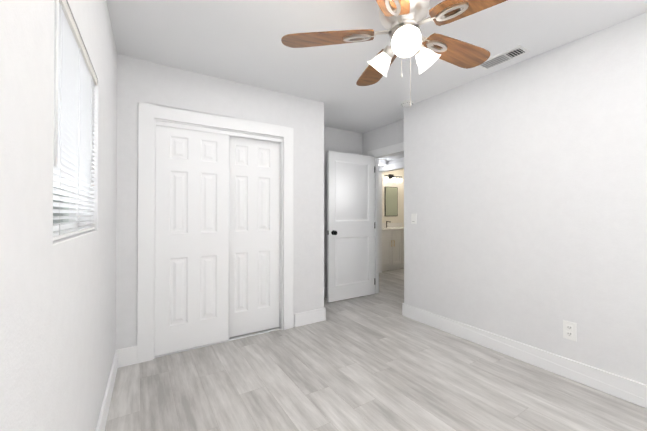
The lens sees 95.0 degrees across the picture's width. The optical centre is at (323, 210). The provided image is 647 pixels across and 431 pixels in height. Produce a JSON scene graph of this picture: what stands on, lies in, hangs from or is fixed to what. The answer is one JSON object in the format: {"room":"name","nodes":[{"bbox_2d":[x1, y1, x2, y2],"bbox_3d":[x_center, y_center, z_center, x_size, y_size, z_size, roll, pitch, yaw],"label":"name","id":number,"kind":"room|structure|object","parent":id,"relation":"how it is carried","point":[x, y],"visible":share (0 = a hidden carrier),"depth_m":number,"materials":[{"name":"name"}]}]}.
{"room":"empty bedroom","nodes":[
{"label":"empty bedroom","id":0,"kind":"room"},
{"bbox_2d":[0,0,116,430],"bbox_3d":[-0.979,-0.014,1.032,0.352,2.430,4.554,0,-1,-32],"label":"wall","id":1,"kind":"structure","parent":0,"point":[57,327],"depth_m":0.75,"materials":[{"name":"paint"}]},
{"bbox_2d":[53,183,96,245],"bbox_3d":[-1.009,-0.278,1.084,0.226,0.754,0.786,0,-1,-32],"label":"window unit","id":2,"kind":"structure","parent":1,"relation":"in","point":[61,240],"depth_m":1.31,"materials":[{"name":"white plastic"}]},
{"bbox_2d":[53,0,96,240],"bbox_3d":[-0.940,-0.282,1.124,0.060,0.738,0.773,0,-1,-32],"label":"window blinds","id":3,"kind":"object","parent":1,"relation":"attached to","point":[75,80],"visible":0.67,"depth_m":1.05,"materials":[{"name":"white plastic"}]},
{"bbox_2d":[95,350,117,430],"bbox_3d":[-0.717,1.129,0.787,0.131,0.140,3.478,0,-1,-32],"label":"baseboard","id":4,"kind":"structure","parent":1,"relation":"attached to","point":[102,420],"depth_m":1.77,"materials":[{"name":"white wood"}]},
{"bbox_2d":[116,54,323,349],"bbox_3d":[-0.845,0.001,2.838,1.945,2.430,0.110,0,-1,-32],"label":"wall","id":5,"kind":"structure","parent":0,"point":[142,81],"depth_m":2.70,"materials":[{"name":"paint"}]},
{"bbox_2d":[155,125,229,355],"bbox_3d":[-1.143,0.238,2.623,0.603,1.926,0.036,0,-1,-32],"label":"closet door","id":6,"kind":"structure","parent":5,"relation":"in","point":[192,188],"depth_m":2.60,"materials":[{"name":"white wood"}]},
{"bbox_2d":[137,102,292,363],"bbox_3d":[-0.928,0.176,2.775,1.376,2.086,0.126,0,-1,-32],"label":"trim","id":7,"kind":"structure","parent":5,"relation":"attached to","point":[151,117],"depth_m":2.50,"materials":[{"name":"white wood"}]},
{"bbox_2d":[229,135,279,337],"bbox_3d":[-0.706,0.240,2.946,0.569,1.926,0.032,0,-1,-32],"label":"closet door","id":8,"kind":"structure","parent":5,"relation":"in","point":[254,258],"depth_m":2.94,"materials":[{"name":"white wood"}]},
{"bbox_2d":[295,307,324,326],"bbox_3d":[-0.155,1.149,3.188,0.343,0.140,0.019,0,-1,-32],"label":"baseboard","id":9,"kind":"structure","parent":5,"relation":"attached to","point":[318,315],"depth_m":3.19,"materials":[{"name":"white wood"}]},
{"bbox_2d":[324,126,362,286],"bbox_3d":[0.075,0.014,4.316,1.190,2.430,0.110,0,-1,-32],"label":"wall","id":10,"kind":"structure","parent":0,"point":[341,140],"depth_m":4.31,"materials":[{"name":"paint"}]},
{"bbox_2d":[324,287,326,297],"bbox_3d":[0.115,1.158,4.243,1.198,0.140,0.048,0,-1,-32],"label":"baseboard","id":11,"kind":"structure","parent":10,"relation":"attached to","point":[325,288],"depth_m":4.19,"materials":[{"name":"white"}]},
{"bbox_2d":[105,268,646,430],"bbox_3d":[1.093,1.269,3.192,6.215,0.100,6.020,0,-1,-32],"label":"floor","id":12,"kind":"structure","parent":0,"point":[379,361],"depth_m":2.04,"materials":[{"name":"laminate"}]},
{"bbox_2d":[382,221,403,270],"bbox_3d":[1.532,0.740,6.520,1.150,1.013,0.560,0,-1,-32],"label":"vanity cabinet","id":13,"kind":"object","parent":12,"relation":"on","point":[392,246],"visible":0.52,"depth_m":6.21,"materials":[{"name":"white wood"}]},
{"bbox_2d":[106,0,646,132],"bbox_3d":[0.356,-1.272,1.880,3.545,0.100,4.550,0,-1,-32],"label":"ceiling","id":14,"kind":"structure","parent":0,"point":[239,41],"depth_m":2.13,"materials":[{"name":"paint"}]},
{"bbox_2d":[281,0,506,106],"bbox_3d":[0.444,-0.868,1.498,1.177,0.713,1.205,0,-1,-32],"label":"fan","id":15,"kind":"object","parent":14,"relation":"hanging from","point":[402,21],"visible":1,"depth_m":1.48,"materials":[{"name":"brown wood"}]},
{"bbox_2d":[401,100,412,106],"bbox_3d":[0.933,-1.192,3.313,0.136,0.036,0.136,0,-1,-32],"label":"smoke detector","id":16,"kind":"object","parent":14,"relation":"attached to","point":[405,103],"visible":0.9,"depth_m":3.28,"materials":[{"name":"white plastic"}]},
{"bbox_2d":[478,45,529,69],"bbox_3d":[1.422,-1.210,2.368,0.160,0.015,0.340,0,-1,-32],"label":"ceiling vent","id":17,"kind":"object","parent":14,"relation":"in","point":[506,56],"visible":0.98,"depth_m":2.34,"materials":[{"name":"white plastic"}]},
{"bbox_2d":[363,119,403,155],"bbox_3d":[0.612,0.017,4.684,0.110,2.430,3.000,0,-1,-32],"label":"wall","id":18,"kind":"structure","parent":0,"point":[390,134],"depth_m":4.21,"materials":[{"name":"paint"}]},
{"bbox_2d":[327,151,374,301],"bbox_3d":[0.403,0.210,4.154,0.812,2.010,0.169,0,-1,-32],"label":"entry door","id":19,"kind":"structure","parent":18,"relation":"in","point":[350,225],"depth_m":4.11,"materials":[{"name":"white wood"}]},
{"bbox_2d":[368,142,403,292],"bbox_3d":[0.988,0.167,4.087,0.142,2.125,0.990,0,-1,-32],"label":"door frame","id":20,"kind":"structure","parent":18,"relation":"attached to","point":[391,150],"depth_m":4.40,"materials":[{"name":"white wood"}]},
{"bbox_2d":[379,153,403,160],"bbox_3d":[1.081,-1.006,4.989,1.000,0.100,3.000,0,-1,-32],"label":"ceiling","id":21,"kind":"structure","parent":0,"point":[394,157],"depth_m":5.32,"materials":[{"name":"paint"}]},
{"bbox_2d":[379,159,385,165],"bbox_3d":[1.064,-0.907,5.615,0.250,0.088,0.250,0,-1,-32],"label":"lamp","id":22,"kind":"object","parent":21,"relation":"attached to","point":[382,162],"visible":0.54,"depth_m":5.51,"materials":[{"name":"white glass"}]},
{"bbox_2d":[382,169,403,226],"bbox_3d":[1.498,0.035,6.927,1.560,2.430,0.150,0,-1,-32],"label":"wall","id":23,"kind":"structure","parent":0,"point":[399,218],"depth_m":6.98,"materials":[{"name":"paint"}]},
{"bbox_2d":[384,186,397,215],"bbox_3d":[1.569,-0.210,6.871,0.400,0.680,0.024,0,-1,-32],"label":"bathroom mirror","id":24,"kind":"object","parent":23,"relation":"attached to","point":[391,200],"visible":0.89,"depth_m":6.86,"materials":[{"name":"black mirror"}]},
{"bbox_2d":[384,174,401,182],"bbox_3d":[1.598,-0.748,6.830,0.560,0.185,0.132,0,-1,-32],"label":"sconce","id":25,"kind":"object","parent":23,"relation":"attached to","point":[392,176],"visible":1,"depth_m":6.82,"materials":[{"name":"white glass"}]},
{"bbox_2d":[386,158,403,164],"bbox_3d":[1.551,0.021,5.276,0.110,2.430,3.000,0,-1,-32],"label":"wall","id":26,"kind":"structure","parent":0,"point":[395,161],"depth_m":5.52,"materials":[{"name":"paint"}]},
{"bbox_2d":[379,162,403,272],"bbox_3d":[1.338,0.179,5.613,0.142,2.126,0.980,0,-1,-32],"label":"door frame","id":27,"kind":"structure","parent":26,"relation":"attached to","point":[393,166],"depth_m":5.93,"materials":[{"name":"white wood"}]},
{"bbox_2d":[404,12,646,384],"bbox_3d":[1.906,-0.004,2.237,0.310,2.430,3.120,0,-1,-32],"label":"wall","id":28,"kind":"structure","parent":0,"point":[525,191],"depth_m":2.28,"materials":[{"name":"paint"}]},
{"bbox_2d":[411,214,416,223],"bbox_3d":[1.019,0.090,3.345,0.008,0.114,0.070,0,-1,-32],"label":"switch plate","id":29,"kind":"object","parent":28,"relation":"attached to","point":[413,218],"visible":1,"depth_m":3.34,"materials":[{"name":"white plastic"}]},
{"bbox_2d":[402,303,646,408],"bbox_3d":[1.765,1.141,2.147,0.023,0.140,3.143,0,-1,-32],"label":"baseboard","id":30,"kind":"structure","parent":28,"relation":"attached to","point":[626,389],"depth_m":2.27,"materials":[{"name":"white wood"}]},
{"bbox_2d":[563,320,576,340],"bbox_3d":[1.775,0.866,2.140,0.008,0.128,0.078,0,-1,-32],"label":"electrical outlet plate","id":31,"kind":"object","parent":28,"relation":"attached to","point":[569,330],"visible":1,"depth_m":2.14,"materials":[{"name":"white plastic"}]}
]}

